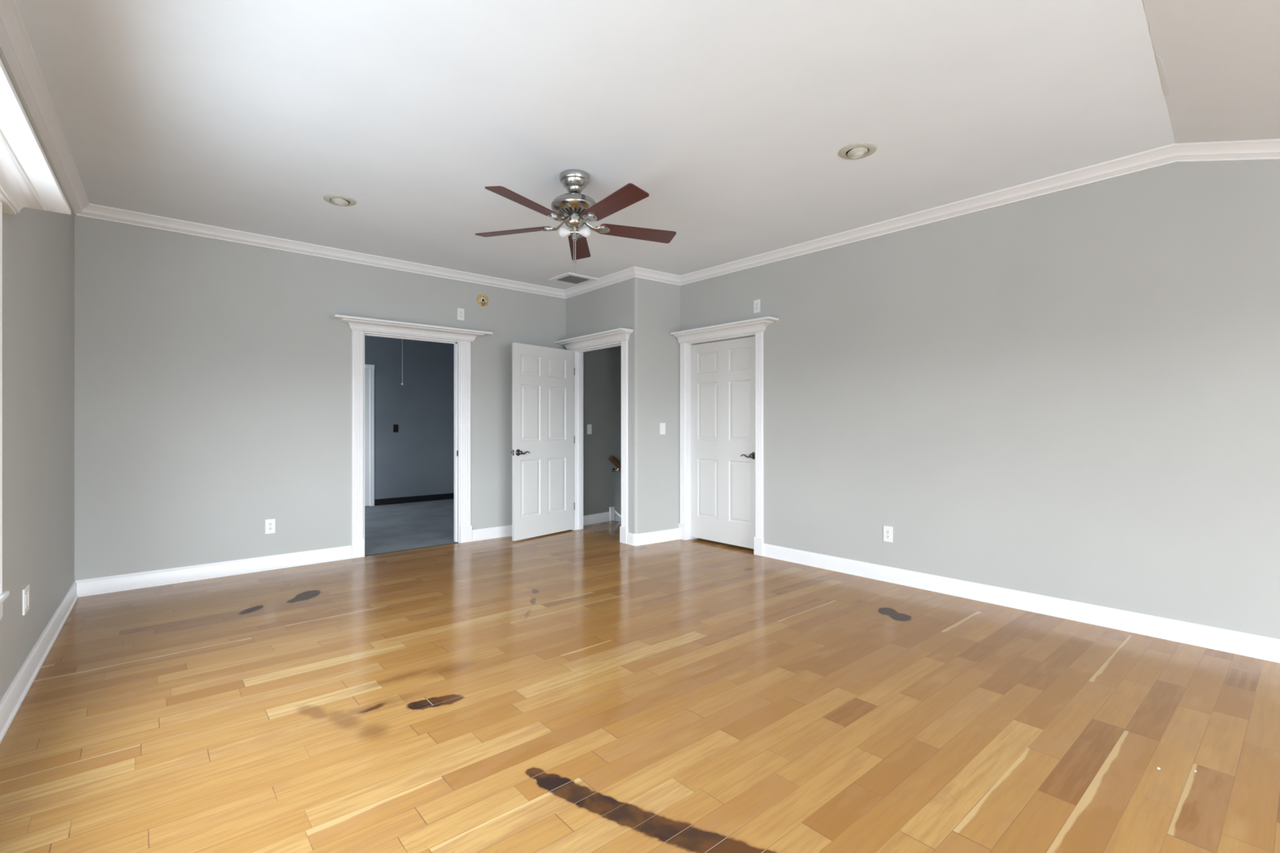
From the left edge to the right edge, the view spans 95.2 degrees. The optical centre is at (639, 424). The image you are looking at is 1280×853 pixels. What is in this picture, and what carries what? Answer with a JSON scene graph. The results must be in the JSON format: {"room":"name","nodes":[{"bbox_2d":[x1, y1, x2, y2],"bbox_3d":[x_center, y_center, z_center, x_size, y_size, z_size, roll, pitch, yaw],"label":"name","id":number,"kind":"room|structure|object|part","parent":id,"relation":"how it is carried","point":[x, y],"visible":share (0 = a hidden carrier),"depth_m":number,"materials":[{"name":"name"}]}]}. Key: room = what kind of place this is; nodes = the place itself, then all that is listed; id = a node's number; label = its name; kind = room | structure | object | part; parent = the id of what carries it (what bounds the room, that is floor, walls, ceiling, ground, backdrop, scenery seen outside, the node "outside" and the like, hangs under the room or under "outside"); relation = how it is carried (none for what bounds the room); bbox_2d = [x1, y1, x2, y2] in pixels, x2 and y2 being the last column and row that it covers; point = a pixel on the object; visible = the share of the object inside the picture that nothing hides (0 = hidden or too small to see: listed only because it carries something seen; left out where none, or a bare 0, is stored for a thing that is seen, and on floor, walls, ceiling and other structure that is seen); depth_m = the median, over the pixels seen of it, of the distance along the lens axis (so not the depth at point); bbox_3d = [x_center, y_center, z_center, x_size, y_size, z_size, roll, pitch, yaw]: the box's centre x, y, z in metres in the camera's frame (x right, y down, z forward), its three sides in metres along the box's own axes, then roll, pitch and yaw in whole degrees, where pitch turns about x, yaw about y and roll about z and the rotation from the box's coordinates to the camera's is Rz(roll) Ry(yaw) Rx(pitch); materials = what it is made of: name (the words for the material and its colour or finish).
{"room":"empty bedroom","nodes":[
{"label":"empty bedroom","id":0,"kind":"room"},
{"bbox_2d":[0,53,74,701],"bbox_3d":[-1.221,-0.240,0.587,0.120,2.900,9.140,0,0,-39],"label":"wall","id":1,"kind":"structure","parent":0,"point":[38,245],"depth_m":2.93,"materials":[{"name":"grey paint"}]},
{"bbox_2d":[22,584,29,615],"bbox_3d":[-2.836,0.810,2.701,0.010,0.118,0.120,0,0,-39],"label":"wall plate","id":2,"kind":"object","parent":1,"relation":"attached to","point":[25,592],"visible":1,"depth_m":2.67,"materials":[{"name":"white plastic"}]},
{"bbox_2d":[0,58,71,620],"bbox_3d":[-1.431,-0.096,0.992,0.301,1.712,3.885,0,0,-39],"label":"window","id":3,"kind":"structure","parent":1,"relation":"in","point":[28,180],"depth_m":2.19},
{"bbox_3d":[-2.442,-0.102,2.219,0.020,1.505,0.085,0,0,-39],"label":"casing","id":4,"kind":"part","parent":3,"relation":"part of","materials":[{"name":"white wood"}]},
{"bbox_3d":[-1.413,-0.892,1.006,0.105,0.080,3.825,0,0,-39],"label":"header moulding","id":5,"kind":"part","parent":3,"relation":"part of","materials":[{"name":"white wood"}]},
{"bbox_2d":[0,58,71,214],"bbox_3d":[-1.384,-0.942,1.029,0.180,0.020,3.885,0,0,-39],"label":"window trim","id":6,"kind":"structure","parent":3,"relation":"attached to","point":[20,148],"depth_m":2.03,"materials":[{"name":"white wood"}]},
{"bbox_2d":[0,580,78,743],"bbox_3d":[-1.166,1.153,0.631,0.022,0.115,8.900,0,0,-39],"label":"baseboard","id":7,"kind":"structure","parent":1,"relation":"attached to","point":[12,700],"depth_m":2.79,"materials":[{"name":"white wood"}]},
{"bbox_2d":[0,0,88,215],"bbox_3d":[-1.142,-1.353,0.650,0.082,0.383,8.900,0,0,-39],"label":"trim","id":8,"kind":"structure","parent":1,"relation":"attached to","point":[16,51],"depth_m":2.69,"materials":[{"name":"white wood"}]},
{"bbox_2d":[74,215,565,580],"bbox_3d":[-2.453,-0.220,5.505,4.130,2.860,0.120,0,0,-41],"label":"wall","id":9,"kind":"structure","parent":0,"point":[213,377],"depth_m":4.68,"materials":[{"name":"grey paint"}]},
{"bbox_2d":[75,545,351,597],"bbox_3d":[-3.278,1.153,4.682,1.803,0.115,0.022,0,0,-41],"label":"baseboard","id":10,"kind":"structure","parent":9,"relation":"attached to","point":[88,587],"depth_m":4.57,"materials":[{"name":"white wood"}]},
{"bbox_2d":[265,519,275,533],"bbox_3d":[-3.079,0.850,4.867,0.072,0.120,0.008,0,0,-41],"label":"wall outlet","id":11,"kind":"object","parent":9,"relation":"attached to","point":[269,523],"visible":1,"depth_m":4.86,"materials":[{"name":"white plastic"}]},
{"bbox_2d":[76,203,565,298],"bbox_3d":[-2.386,-1.505,5.430,4.130,0.080,0.082,0,0,-41],"label":"trim","id":12,"kind":"structure","parent":9,"relation":"attached to","point":[91,211],"depth_m":4.95,"materials":[{"name":"white wood"}]},
{"bbox_2d":[330,314,493,558],"bbox_3d":[-2.170,0.129,5.650,1.490,2.162,0.277,0,0,-41],"label":"door frame","id":13,"kind":"structure","parent":9,"relation":"in","point":[462,339],"depth_m":5.64,"materials":[{"name":"white paint"}]},
{"bbox_3d":[-2.565,0.095,5.313,0.101,1.901,0.020,0,0,-41],"label":"casing","id":14,"kind":"part","parent":13,"relation":"part of","materials":[{"name":"white wood"}]},
{"bbox_2d":[330,314,493,335],"bbox_3d":[-2.130,-0.942,5.605,1.490,0.020,0.157,0,0,-41],"label":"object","id":15,"kind":"object","parent":13,"relation":"attached to","point":[346,319],"depth_m":5.51,"materials":[{"name":"white wood"}]},
{"bbox_3d":[-2.145,-0.892,5.627,1.355,0.080,0.105,0,0,-41],"label":"header moulding","id":16,"kind":"part","parent":13,"relation":"part of","materials":[{"name":"white wood"}]},
{"bbox_3d":[-1.789,0.095,5.998,0.118,1.901,0.020,0,0,-41],"label":"casing","id":17,"kind":"part","parent":13,"relation":"part of","materials":[{"name":"white wood"}]},
{"bbox_2d":[457,307,464,320],"bbox_3d":[-1.830,-1.125,5.970,0.072,0.120,0.008,0,0,-41],"label":"wall outlet","id":18,"kind":"object","parent":9,"relation":"attached to","point":[460,312],"visible":1,"depth_m":5.97,"materials":[{"name":"white plastic"}]},
{"bbox_2d":[476,293,488,306],"bbox_3d":[-1.646,-1.299,6.128,0.134,0.133,0.015,0,0,-41],"label":"sprinkler","id":19,"kind":"object","parent":9,"relation":"attached to","point":[482,300],"visible":1,"depth_m":6.13,"materials":[{"name":"gold metal"}]},
{"bbox_2d":[471,524,511,541],"bbox_3d":[-1.295,1.153,6.421,1.182,0.115,0.040,0,0,-41],"label":"baseboard","id":20,"kind":"structure","parent":9,"relation":"attached to","point":[504,531],"depth_m":6.19,"materials":[{"name":"white wood"}]},
{"bbox_2d":[364,335,453,506],"bbox_3d":[-3.883,-0.170,8.778,4.800,2.760,0.100,0,0,-41],"label":"wall","id":21,"kind":"structure","parent":0,"point":[417,460],"depth_m":9.03,"materials":[{"name":"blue paint"}]},
{"bbox_2d":[364,364,374,506],"bbox_3d":[-4.301,0.163,8.331,0.982,2.086,0.018,0,0,-41],"label":"door","id":22,"kind":"structure","parent":21,"relation":"in","point":[369,369],"depth_m":8.61,"materials":[{"name":"white paint"}]},
{"bbox_3d":[-4.301,-0.848,8.331,0.982,0.065,0.017,0,0,-41],"label":"head casing","id":23,"kind":"part","parent":22,"relation":"part of","materials":[{"name":"white wood"}]},
{"bbox_3d":[-3.958,0.163,8.633,0.067,2.086,0.018,0,0,-41],"label":"casing","id":24,"kind":"part","parent":22,"relation":"part of","materials":[{"name":"white wood"}]},
{"bbox_2d":[393,424,398,432],"bbox_3d":[-3.704,0.062,8.862,0.072,0.118,0.010,0,0,-41],"label":"light switch","id":25,"kind":"object","parent":21,"relation":"attached to","point":[395,426],"visible":1,"depth_m":8.86,"materials":[{"name":"black paint"}]},
{"bbox_2d":[374,493,453,506],"bbox_3d":[-3.025,1.159,9.457,2.415,0.094,0.018,0,0,-41],"label":"baseboard","id":26,"kind":"structure","parent":21,"relation":"attached to","point":[449,495],"depth_m":9.03,"materials":[{"name":"black paint"}]},
{"bbox_2d":[565,278,633,533],"bbox_3d":[-0.456,-0.220,6.424,0.120,2.860,1.384,0,0,-39],"label":"wall","id":27,"kind":"structure","parent":0,"point":[611,307],"depth_m":6.09,"materials":[{"name":"grey paint"}]},
{"bbox_2d":[511,328,633,543],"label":"door","id":28,"kind":"structure","parent":27,"relation":"in","point":[547,452],"depth_m":6.30,"materials":[{"name":"white paint"}]},
{"bbox_3d":[-1.209,0.291,6.041,0.058,0.068,0.154,0,0,38],"label":"handle","id":29,"kind":"part","parent":28,"relation":"part of","materials":[{"name":"grey metal"}]},
{"bbox_2d":[554,328,633,343],"bbox_3d":[-0.525,-0.942,6.290,0.157,0.020,1.252,0,0,-39],"label":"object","id":30,"kind":"object","parent":28,"relation":"attached to","point":[619,331],"depth_m":6.15,"materials":[{"name":"white wood"}]},
{"bbox_3d":[-0.503,-0.892,6.304,0.105,0.080,1.237,0,0,-39],"label":"header moulding","id":31,"kind":"part","parent":28,"relation":"part of","materials":[{"name":"white wood"}]},
{"bbox_3d":[-0.161,0.095,5.954,0.020,1.901,0.100,0,0,-39],"label":"casing","id":32,"kind":"part","parent":28,"relation":"part of","materials":[{"name":"white wood"}]},
{"bbox_2d":[564,266,635,298],"bbox_3d":[-0.461,-1.505,6.271,0.082,0.080,1.372,0,0,-39],"label":"trim","id":33,"kind":"structure","parent":27,"relation":"attached to","point":[628,273],"depth_m":6.19,"materials":[{"name":"white wood"}]},
{"bbox_2d":[583,346,621,515],"bbox_3d":[0.172,0.580,8.043,0.120,4.260,3.022,0,0,42],"label":"wall","id":34,"kind":"structure","parent":0,"point":[602,367],"depth_m":7.23,"materials":[{"name":"grey paint"}]},
{"bbox_2d":[586,424,591,434],"bbox_3d":[-0.610,0.060,7.067,0.011,0.118,0.072,0,0,42],"label":"light switch","id":35,"kind":"object","parent":34,"relation":"attached to","point":[588,426],"visible":1,"depth_m":7.06,"materials":[{"name":"white plastic"}]},
{"bbox_2d":[583,511,609,525],"bbox_3d":[-0.581,1.153,7.096,0.016,0.115,0.605,0,0,42],"label":"baseboard","id":36,"kind":"structure","parent":34,"relation":"attached to","point":[602,517],"depth_m":7.15,"materials":[{"name":"white wood"}]},
{"bbox_2d":[608,506,614,520],"bbox_3d":[-0.353,1.124,7.344,0.026,0.172,0.070,0,0,42],"label":"baseboard","id":37,"kind":"structure","parent":34,"relation":"attached to","point":[611,509],"depth_m":7.32,"materials":[{"name":"white wood"}]},
{"bbox_2d":[608,455,621,471],"bbox_3d":[0.259,1.130,7.971,0.105,1.488,1.956,0,0,42],"label":"handrail","id":38,"kind":"object","parent":34,"relation":"attached to","point":[611,458],"visible":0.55,"depth_m":7.29,"materials":[{"name":"orange wood"}]},
{"bbox_2d":[614,512,621,521],"bbox_3d":[0.439,2.164,8.242,0.014,2.179,2.325,0,0,42],"label":"board","id":39,"kind":"object","parent":34,"relation":"attached to","point":[617,517],"visible":0.14,"depth_m":7.42,"materials":[{"name":"grey paint"}]},
{"bbox_2d":[0,499,1279,852],"bbox_3d":[-0.513,1.268,3.470,5.425,0.124,12.520,0,0,-41],"label":"floor","id":40,"kind":"structure","parent":0,"point":[585,690],"depth_m":2.42,"materials":[{"name":"brown wood"}]},
{"bbox_2d":[14,0,1279,289],"bbox_3d":[0.578,-1.444,2.178,5.450,0.403,9.200,0,0,-41],"label":"ceiling","id":41,"kind":"structure","parent":0,"point":[734,117],"depth_m":2.86,"materials":[{"name":"white paint"}]},
{"bbox_2d":[323,194,356,206],"bbox_3d":[-2.067,-1.534,4.028,0.204,0.038,0.204,0,0,-41],"label":"recessed light","id":42,"kind":"object","parent":41,"relation":"in","point":[335,199],"visible":1,"depth_m":4.00,"materials":[{"name":"beige metal"}]},
{"bbox_3d":[-2.071,-1.532,4.027,0.073,0.032,0.073,0,0,-41],"label":"bulb","id":43,"kind":"part","parent":42,"relation":"part of","materials":[{"name":"white glass"}]},
{"bbox_2d":[548,272,598,285],"bbox_3d":[-0.710,-1.539,6.204,0.380,0.012,0.380,0,0,-41],"label":"ceiling vent","id":44,"kind":"object","parent":41,"relation":"in","point":[571,278],"visible":1,"depth_m":6.19,"materials":[{"name":"grey metal"}]},
{"bbox_2d":[557,275,590,284],"bbox_3d":[-0.710,-1.537,6.204,0.264,0.008,0.264,0,0,-41],"label":"grille","id":45,"kind":"object","parent":44,"relation":"attached to","point":[571,279],"depth_m":6.20,"materials":[{"name":"grey metal"}]},
{"bbox_2d":[475,168,676,273],"bbox_3d":[-0.410,-1.240,3.657,1.292,0.610,1.244,0,0,0],"label":"ceiling fan","id":46,"kind":"object","parent":41,"relation":"hanging from","point":[578,209],"visible":1,"depth_m":3.56,"materials":[{"name":"brown wood"}]},
{"bbox_3d":[-0.795,-1.229,3.727,0.512,0.006,0.140,0,10,16],"label":"blade","id":47,"kind":"part","parent":46,"relation":"part of","materials":[{"name":"brown wood"}]},
{"bbox_3d":[-0.632,-1.241,3.279,0.140,0.006,0.512,13,6,34],"label":"blade","id":48,"kind":"part","parent":46,"relation":"part of","materials":[{"name":"brown wood"}]},
{"bbox_3d":[-0.533,-1.248,3.649,0.191,0.073,0.080,0,10,16],"label":"blade arm","id":49,"kind":"part","parent":46,"relation":"part of","materials":[{"name":"silver metal"}]},
{"bbox_3d":[-0.476,-1.252,3.504,0.080,0.073,0.191,13,6,34],"label":"blade arm","id":50,"kind":"part","parent":46,"relation":"part of","materials":[{"name":"silver metal"}]},
{"bbox_3d":[-0.468,-1.191,3.623,0.074,0.061,0.061,0,0,0],"label":"light bulb","id":51,"kind":"part","parent":46,"relation":"part of","materials":[{"name":"white glass"}]},
{"bbox_3d":[-0.399,-1.071,3.617,0.009,0.145,0.009,0,0,0],"label":"pull chain","id":52,"kind":"part","parent":46,"relation":"part of","materials":[{"name":"silver metal"}]},
{"bbox_3d":[-0.413,-1.245,3.748,0.080,0.073,0.191,-12,-1,-2],"label":"blade arm","id":53,"kind":"part","parent":46,"relation":"part of","materials":[{"name":"silver metal"}]},
{"bbox_3d":[-0.419,-1.222,4.021,0.140,0.006,0.512,-12,-1,-2],"label":"blade","id":54,"kind":"part","parent":46,"relation":"part of","materials":[{"name":"brown wood"}]},
{"bbox_3d":[-0.342,-1.191,3.623,0.074,0.061,0.061,0,0,0],"label":"light bulb","id":55,"kind":"part","parent":46,"relation":"part of","materials":[{"name":"white glass"}]},
{"bbox_3d":[-0.321,-1.251,3.513,0.080,0.073,0.191,16,-11,-37],"label":"blade arm","id":56,"kind":"part","parent":46,"relation":"part of","materials":[{"name":"silver metal"}]},
{"bbox_3d":[-0.282,-1.247,3.664,0.191,0.073,0.080,1,-14,-20],"label":"blade arm","id":57,"kind":"part","parent":46,"relation":"part of","materials":[{"name":"silver metal"}]},
{"bbox_3d":[-0.155,-1.240,3.295,0.140,0.006,0.512,16,-11,-37],"label":"blade","id":58,"kind":"part","parent":46,"relation":"part of","materials":[{"name":"brown wood"}]},
{"bbox_3d":[-0.024,-1.228,3.754,0.512,0.006,0.140,1,-14,-20],"label":"blade","id":59,"kind":"part","parent":46,"relation":"part of","materials":[{"name":"brown wood"}]},
{"bbox_2d":[838,142,876,159],"bbox_3d":[1.228,-1.534,3.299,0.204,0.038,0.204,0,0,-41],"label":"recessed light","id":60,"kind":"object","parent":41,"relation":"in","point":[858,150],"visible":1,"depth_m":3.27,"materials":[{"name":"beige metal"}]},
{"bbox_3d":[1.232,-1.532,3.298,0.073,0.032,0.073,0,0,-41],"label":"bulb","id":61,"kind":"part","parent":60,"relation":"part of","materials":[{"name":"white glass"}]},
{"bbox_2d":[633,277,679,533],"bbox_3d":[0.203,-0.220,6.088,0.707,2.860,0.120,0,0,-37],"label":"wall","id":62,"kind":"structure","parent":0,"point":[656,304],"depth_m":5.98,"materials":[{"name":"grey paint"}]},
{"bbox_2d":[626,528,679,546],"bbox_3d":[0.174,1.153,5.985,0.622,0.115,0.123,0,0,-26],"label":"baseboard","id":63,"kind":"structure","parent":62,"relation":"attached to","point":[642,539],"depth_m":5.94,"materials":[{"name":"white wood"}]},
{"bbox_2d":[634,266,679,285],"bbox_3d":[0.184,-1.505,5.947,0.665,0.080,0.082,0,0,-37],"label":"trim","id":64,"kind":"structure","parent":62,"relation":"attached to","point":[640,273],"depth_m":5.93,"materials":[{"name":"white wood"}]},
{"bbox_2d":[659,422,665,434],"bbox_3d":[0.235,0.045,6.030,0.072,0.118,0.011,0,0,-37],"label":"light switch","id":65,"kind":"object","parent":62,"relation":"attached to","point":[662,425],"visible":1,"depth_m":6.03,"materials":[{"name":"white plastic"}]},
{"bbox_2d":[680,159,1279,639],"bbox_3d":[2.985,-0.220,3.403,0.160,2.860,7.550,0,0,-41],"label":"wall","id":66,"kind":"structure","parent":0,"point":[1071,394],"depth_m":3.72,"materials":[{"name":"grey paint"}]},
{"bbox_2d":[670,316,778,555],"bbox_3d":[0.842,0.129,5.719,0.327,2.162,1.242,0,0,-41],"label":"door","id":67,"kind":"structure","parent":66,"relation":"in","point":[722,365],"depth_m":5.81,"materials":[{"name":"white paint"}]},
{"bbox_3d":[0.449,0.095,6.139,0.020,1.901,0.083,0,0,-41],"label":"casing","id":68,"kind":"part","parent":67,"relation":"part of","materials":[{"name":"white wood"}]},
{"bbox_3d":[0.779,-0.892,5.701,0.105,0.080,1.169,0,0,-41],"label":"header moulding","id":69,"kind":"part","parent":67,"relation":"part of","materials":[{"name":"white wood"}]},
{"bbox_2d":[670,316,778,334],"bbox_3d":[0.781,-0.942,5.659,0.157,0.020,1.234,0,0,-41],"label":"door trim","id":70,"kind":"structure","parent":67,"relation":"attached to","point":[765,320],"depth_m":5.54,"materials":[{"name":"white wood"}]},
{"bbox_3d":[1.028,0.297,5.550,0.058,0.068,0.154,0,0,-41],"label":"handle","id":71,"kind":"part","parent":67,"relation":"part of","materials":[{"name":"grey metal"}]},
{"bbox_3d":[1.100,0.095,5.402,0.020,1.901,0.086,0,0,-41],"label":"casing","id":72,"kind":"part","parent":67,"relation":"part of","materials":[{"name":"white wood"}]},
{"bbox_2d":[753,299,759,313],"bbox_3d":[1.086,-1.097,5.427,0.008,0.120,0.072,0,0,-41],"label":"wall outlet","id":73,"kind":"object","parent":66,"relation":"attached to","point":[756,303],"visible":1,"depth_m":5.43,"materials":[{"name":"white plastic"}]},
{"bbox_2d":[883,525,893,542],"bbox_3d":[1.908,0.845,4.496,0.008,0.120,0.072,0,0,-41],"label":"wall outlet","id":74,"kind":"object","parent":66,"relation":"attached to","point":[887,531],"visible":1,"depth_m":4.49,"materials":[{"name":"white plastic"}]},
{"bbox_2d":[680,138,1279,285],"bbox_3d":[2.894,-1.353,3.323,0.082,0.383,7.550,0,0,-41],"label":"trim","id":75,"kind":"structure","parent":66,"relation":"attached to","point":[1268,148],"depth_m":3.75,"materials":[{"name":"white wood"}]},
{"bbox_2d":[762,543,1279,662],"bbox_3d":[3.271,1.153,2.941,0.022,0.115,6.478,0,0,-41],"label":"baseboard","id":76,"kind":"structure","parent":66,"relation":"attached to","point":[1257,646],"depth_m":3.67,"materials":[{"name":"white wood"}]}
]}

